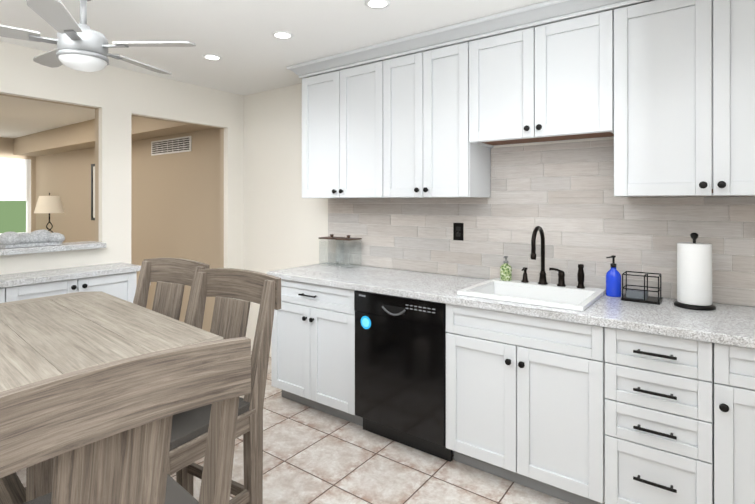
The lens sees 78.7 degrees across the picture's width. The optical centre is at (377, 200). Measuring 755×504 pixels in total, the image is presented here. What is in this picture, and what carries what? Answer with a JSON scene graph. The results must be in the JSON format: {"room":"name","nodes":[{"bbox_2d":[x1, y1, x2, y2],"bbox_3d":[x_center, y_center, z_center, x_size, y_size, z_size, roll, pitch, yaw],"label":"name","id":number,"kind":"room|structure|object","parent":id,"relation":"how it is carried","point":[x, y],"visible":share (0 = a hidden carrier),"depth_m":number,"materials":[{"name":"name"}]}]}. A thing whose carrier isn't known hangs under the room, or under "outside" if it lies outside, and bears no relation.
{"room":"kitchen","nodes":[
{"label":"kitchen","id":0,"kind":"room"},
{"bbox_2d":[0,137,35,231],"bbox_3d":[-7.279,0.192,5.524,0.100,2.560,5.300,0,0,36],"label":"wall","id":1,"kind":"structure","parent":0,"point":[6,147],"depth_m":7.58,"materials":[{"name":"beige paint"}]},
{"bbox_2d":[0,158,30,234],"bbox_3d":[-6.140,-0.046,7.039,0.140,1.280,1.450,0,0,36],"label":"window","id":2,"kind":"structure","parent":1,"relation":"in","point":[18,192],"depth_m":7.44,"materials":[{"name":"white"}]},
{"bbox_2d":[0,229,64,247],"bbox_3d":[-2.313,0.246,3.080,0.212,0.105,0.363,0,0,36],"label":"folded blanket","id":3,"kind":"object","parent":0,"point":[42,237],"visible":1,"depth_m":3.03,"materials":[{"name":"grey fabric"}]},
{"bbox_2d":[13,116,213,156],"bbox_3d":[-3.612,-0.872,5.929,5.328,0.269,0.298,0,0,36],"label":"beam","id":4,"kind":"structure","parent":0,"point":[76,136],"depth_m":5.98,"materials":[{"name":"beige paint"}]},
{"bbox_2d":[0,41,243,299],"bbox_3d":[-2.897,0.200,2.300,0.120,2.420,5.300,0,0,36],"label":"wall","id":5,"kind":"structure","parent":0,"point":[116,98],"depth_m":3.48,"materials":[{"name":"white paint"}]},
{"bbox_2d":[0,241,105,255],"bbox_3d":[-2.875,0.319,2.309,0.245,0.038,2.736,0,0,36],"label":"ledge","id":6,"kind":"object","parent":5,"relation":"attached to","point":[68,246],"visible":1,"depth_m":3.08,"materials":[{"name":"grey stone"}]},
{"bbox_2d":[0,0,653,137],"bbox_3d":[-2.789,-1.050,2.221,11.050,0.080,5.300,0,0,36],"label":"ceiling","id":7,"kind":"structure","parent":0,"point":[246,46],"depth_m":2.74,"materials":[{"name":"white paint"}]},
{"bbox_2d":[0,0,195,74],"bbox_3d":[-1.390,-0.807,2.147,0.949,0.405,0.987,0,0,36],"label":"ceiling fan","id":8,"kind":"object","parent":7,"relation":"hanging from","point":[82,46],"visible":1,"depth_m":2.05,"materials":[{"name":"silver metal"}]},
{"bbox_2d":[202,54,221,59],"bbox_3d":[-1.156,-1.005,3.217,0.132,0.006,0.132,0,0,36],"label":"recessed light","id":9,"kind":"object","parent":7,"relation":"in","point":[211,57],"visible":1,"depth_m":3.21,"materials":[{"name":"white"}]},
{"bbox_2d":[271,31,293,38],"bbox_3d":[-0.576,-1.005,2.791,0.132,0.006,0.132,0,0,36],"label":"recessed light","id":10,"kind":"object","parent":7,"relation":"in","point":[282,34],"visible":1,"depth_m":2.79,"materials":[{"name":"white"}]},
{"bbox_2d":[365,0,390,8],"bbox_3d":[0.001,-1.006,2.342,0.132,0.006,0.132,0,0,36],"label":"recessed light","id":11,"kind":"object","parent":7,"relation":"in","point":[377,4],"visible":1,"depth_m":2.35,"materials":[{"name":"white"}]},
{"bbox_2d":[16,351,713,503],"bbox_3d":[-0.642,1.439,0.640,5.720,0.060,5.300,0,0,36],"label":"floor","id":12,"kind":"structure","parent":0,"point":[312,455],"depth_m":2.41,"materials":[{"name":"tile"}]},
{"bbox_2d":[0,288,4,302],"bbox_3d":[-2.506,0.957,2.464,0.310,0.905,0.757,0,0,36],"label":"base cabinet","id":13,"kind":"object","parent":12,"relation":"on","point":[2,295],"visible":0.15,"depth_m":2.69,"materials":[{"name":"white paint"}]},
{"bbox_2d":[0,262,140,287],"bbox_3d":[-2.521,0.483,2.448,0.305,0.039,2.365,0,0,36],"label":"countertop","id":14,"kind":"structure","parent":13,"relation":"on","point":[27,278],"depth_m":2.99,"materials":[{"name":"grey stone"}]},
{"bbox_2d":[5,272,136,302],"bbox_3d":[-2.055,0.957,3.077,0.310,0.905,0.758,0,0,36],"label":"base cabinet","id":15,"kind":"object","parent":12,"relation":"on","point":[123,286],"visible":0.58,"depth_m":3.02,"materials":[{"name":"white paint"}]},
{"bbox_2d":[0,291,222,503],"bbox_3d":[-1.340,0.954,1.715,1.550,0.909,0.995,0,0,42],"label":"dining table","id":16,"kind":"object","parent":12,"relation":"on","point":[43,338],"depth_m":1.71,"materials":[{"name":"brown wood"}]},
{"bbox_2d":[0,337,250,503],"bbox_3d":[-0.648,0.848,1.006,0.539,1.119,0.514,0,0,42],"label":"chair","id":17,"kind":"object","parent":12,"relation":"on","point":[100,433],"visible":1,"depth_m":0.85,"materials":[{"name":"grey wood"}]},
{"bbox_2d":[133,258,209,322],"bbox_3d":[-1.143,0.849,2.101,0.474,1.119,0.539,0,0,29],"label":"chair","id":18,"kind":"object","parent":12,"relation":"on","point":[179,274],"visible":0.15,"depth_m":2.30,"materials":[{"name":"grey wood"}]},
{"bbox_2d":[167,268,280,503],"bbox_3d":[-0.721,0.849,1.727,0.474,1.119,0.539,0,0,31],"label":"chair","id":19,"kind":"object","parent":12,"relation":"on","point":[224,287],"visible":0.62,"depth_m":1.77,"materials":[{"name":"grey wood"}]},
{"bbox_2d":[271,279,362,425],"bbox_3d":[-0.270,0.973,3.249,0.760,0.873,0.651,0,0,36],"label":"base cabinet","id":20,"kind":"object","parent":12,"relation":"on","point":[313,348],"visible":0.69,"depth_m":2.98,"materials":[{"name":"white paint"}]},
{"bbox_2d":[354,290,451,461],"bbox_3d":[0.284,0.976,2.843,0.603,0.867,0.634,0,0,36],"label":"dishwasher","id":21,"kind":"object","parent":12,"relation":"on","point":[400,369],"visible":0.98,"depth_m":2.58,"materials":[{"name":"black metal"}]},
{"bbox_2d":[446,304,604,503],"bbox_3d":[0.837,0.973,2.436,0.761,0.873,0.648,0,0,36],"label":"base cabinet","id":22,"kind":"object","parent":12,"relation":"on","point":[525,400],"visible":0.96,"depth_m":2.17,"materials":[{"name":"white paint"}]},
{"bbox_2d":[267,262,754,348],"bbox_3d":[0.624,0.516,2.596,3.015,0.039,0.649,0,0,36],"label":"countertop","id":23,"kind":"structure","parent":22,"relation":"on","point":[729,324],"depth_m":2.17,"materials":[{"name":"grey stone"}]},
{"bbox_2d":[319,234,344,265],"bbox_3d":[-0.355,0.376,3.571,0.146,0.239,0.146,0,0,36],"label":"glass canister","id":24,"kind":"object","parent":23,"relation":"on","point":[331,236],"visible":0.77,"depth_m":3.54,"materials":[{"name":"brown"}]},
{"bbox_2d":[335,235,361,267],"bbox_3d":[-0.218,0.376,3.470,0.146,0.239,0.146,0,0,36],"label":"glass canister","id":25,"kind":"object","parent":23,"relation":"on","point":[348,238],"visible":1,"depth_m":3.45,"materials":[{"name":"brown"}]},
{"bbox_2d":[457,278,605,310],"bbox_3d":[0.828,0.584,2.458,0.626,0.217,0.526,0,0,36],"label":"drop-in sink","id":26,"kind":"object","parent":23,"relation":"in","point":[570,297],"visible":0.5,"depth_m":2.53,"materials":[{"name":"white ceramic"}]},
{"bbox_2d":[500,256,511,280],"bbox_3d":[0.771,0.403,2.764,0.068,0.146,0.068,0,0,36],"label":"soap dispenser","id":27,"kind":"object","parent":26,"relation":"on","point":[505,271],"visible":1,"depth_m":2.74,"materials":[{"name":"green"}]},
{"bbox_2d":[521,226,584,288],"bbox_3d":[0.942,0.307,2.541,0.349,0.336,0.212,0,0,36],"label":"faucet","id":28,"kind":"object","parent":26,"relation":"on","point":[561,278],"visible":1,"depth_m":2.56,"materials":[{"name":"black metal"}]},
{"bbox_2d":[606,255,620,296],"bbox_3d":[1.228,0.389,2.394,0.072,0.212,0.052,0,0,36],"label":"soap bottle","id":29,"kind":"object","parent":23,"relation":"on","point":[613,281],"visible":1,"depth_m":2.38,"materials":[{"name":"blue"}]},
{"bbox_2d":[621,271,661,304],"bbox_3d":[1.317,0.428,2.294,0.165,0.133,0.127,0,0,36],"label":"wire basket","id":30,"kind":"object","parent":23,"relation":"on","point":[637,295],"visible":1,"depth_m":2.27,"materials":[{"name":"black metal"}]},
{"bbox_2d":[674,233,715,310],"bbox_3d":[1.487,0.321,2.159,0.164,0.347,0.164,0,0,36],"label":"paper towel holder","id":31,"kind":"object","parent":23,"relation":"on","point":[694,274],"visible":1,"depth_m":2.10,"materials":[{"name":"black"}]},
{"bbox_2d":[605,327,713,503],"bbox_3d":[1.296,0.972,2.096,0.376,0.873,0.651,0,0,36],"label":"base cabinet","id":32,"kind":"object","parent":12,"relation":"on","point":[659,427],"visible":0.9,"depth_m":1.86,"materials":[{"name":"white paint"}]},
{"bbox_2d":[714,343,754,503],"bbox_3d":[1.635,0.972,1.847,0.458,0.873,0.651,0,0,36],"label":"base cabinet","id":33,"kind":"object","parent":12,"relation":"on","point":[734,424],"visible":0.81,"depth_m":1.72,"materials":[{"name":"white paint"}]},
{"bbox_2d":[36,83,754,405],"bbox_3d":[-1.183,0.192,4.403,11.250,2.560,0.120,0,0,36],"label":"wall","id":34,"kind":"structure","parent":0,"point":[175,205],"depth_m":4.71,"materials":[{"name":"beige paint"}]},
{"bbox_2d":[91,164,94,219],"bbox_3d":[-3.705,-0.122,6.164,0.560,0.770,0.025,0,0,36],"label":"framed picture","id":35,"kind":"object","parent":34,"relation":"attached to","point":[92,191],"visible":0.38,"depth_m":6.30,"materials":[{"name":"black"}]},
{"bbox_2d":[151,136,191,155],"bbox_3d":[-2.323,-0.615,5.157,0.820,0.165,0.014,0,0,36],"label":"air vent","id":36,"kind":"object","parent":34,"relation":"in","point":[172,145],"visible":1,"depth_m":5.13,"materials":[{"name":"white metal"}]},
{"bbox_2d":[302,61,384,197],"bbox_3d":[-0.180,-0.473,3.363,0.751,0.903,0.363,0,0,36],"label":"upper cabinet","id":37,"kind":"object","parent":34,"relation":"attached to","point":[342,133],"visible":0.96,"depth_m":3.21,"materials":[{"name":"white paint"}]},
{"bbox_2d":[383,42,490,197],"bbox_3d":[0.368,-0.473,2.959,0.606,0.903,0.363,0,0,36],"label":"upper cabinet","id":38,"kind":"object","parent":34,"relation":"attached to","point":[430,150],"visible":0.96,"depth_m":2.81,"materials":[{"name":"white paint"}]},
{"bbox_2d":[287,0,648,78],"bbox_3d":[0.666,-0.967,2.711,3.045,0.082,0.410,0,0,36],"label":"crown molding","id":39,"kind":"structure","parent":34,"relation":"attached to","point":[545,12],"depth_m":2.63,"materials":[{"name":"white paint"}]},
{"bbox_2d":[328,139,754,306],"bbox_3d":[0.813,0.080,2.853,3.015,0.831,0.007,0,0,36],"label":"tile backsplash","id":40,"kind":"structure","parent":34,"relation":"attached to","point":[569,203],"depth_m":2.67,"materials":[{"name":"white tile"}]},
{"bbox_2d":[453,223,462,240],"bbox_3d":[0.535,0.203,3.047,0.070,0.115,0.008,0,0,36],"label":"outlet","id":41,"kind":"object","parent":40,"relation":"attached to","point":[457,231],"visible":1,"depth_m":3.04,"materials":[{"name":"black plastic"}]},
{"bbox_2d":[469,10,613,147],"bbox_3d":[0.917,-0.631,2.555,0.751,0.587,0.363,0,0,36],"label":"upper cabinet","id":42,"kind":"object","parent":34,"relation":"attached to","point":[550,82],"visible":0.9,"depth_m":2.41,"materials":[{"name":"white paint"}]},
{"bbox_2d":[614,0,754,196],"bbox_3d":[1.532,-0.474,2.103,0.769,0.903,0.363,0,0,36],"label":"upper cabinet","id":43,"kind":"object","parent":34,"relation":"attached to","point":[684,97],"visible":1,"depth_m":2.05,"materials":[{"name":"white paint"}]},
{"bbox_3d":[-5.093,1.441,3.915,5.329,0.060,5.300,0,0,36],"label":"floor","id":44,"kind":"structure","parent":0,"visible":0},
{"bbox_3d":[-3.884,1.022,5.447,0.900,0.779,0.440,0,0,36],"label":"console table","id":45,"kind":"object","parent":44,"relation":"on","visible":0},
{"bbox_2d":[34,193,64,232],"bbox_3d":[-3.884,0.266,5.447,0.300,0.730,0.300,0,0,36],"label":"light","id":46,"kind":"object","parent":45,"relation":"on","point":[49,204],"visible":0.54,"depth_m":5.36,"materials":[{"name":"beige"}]},
{"label":"outside","id":47,"kind":"structure","parent":0,"visible":0},
{"bbox_2d":[0,163,25,232],"bbox_3d":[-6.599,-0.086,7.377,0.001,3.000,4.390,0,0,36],"label":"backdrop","id":48,"kind":"structure","parent":47,"point":[12,216],"depth_m":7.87,"materials":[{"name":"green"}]}
]}

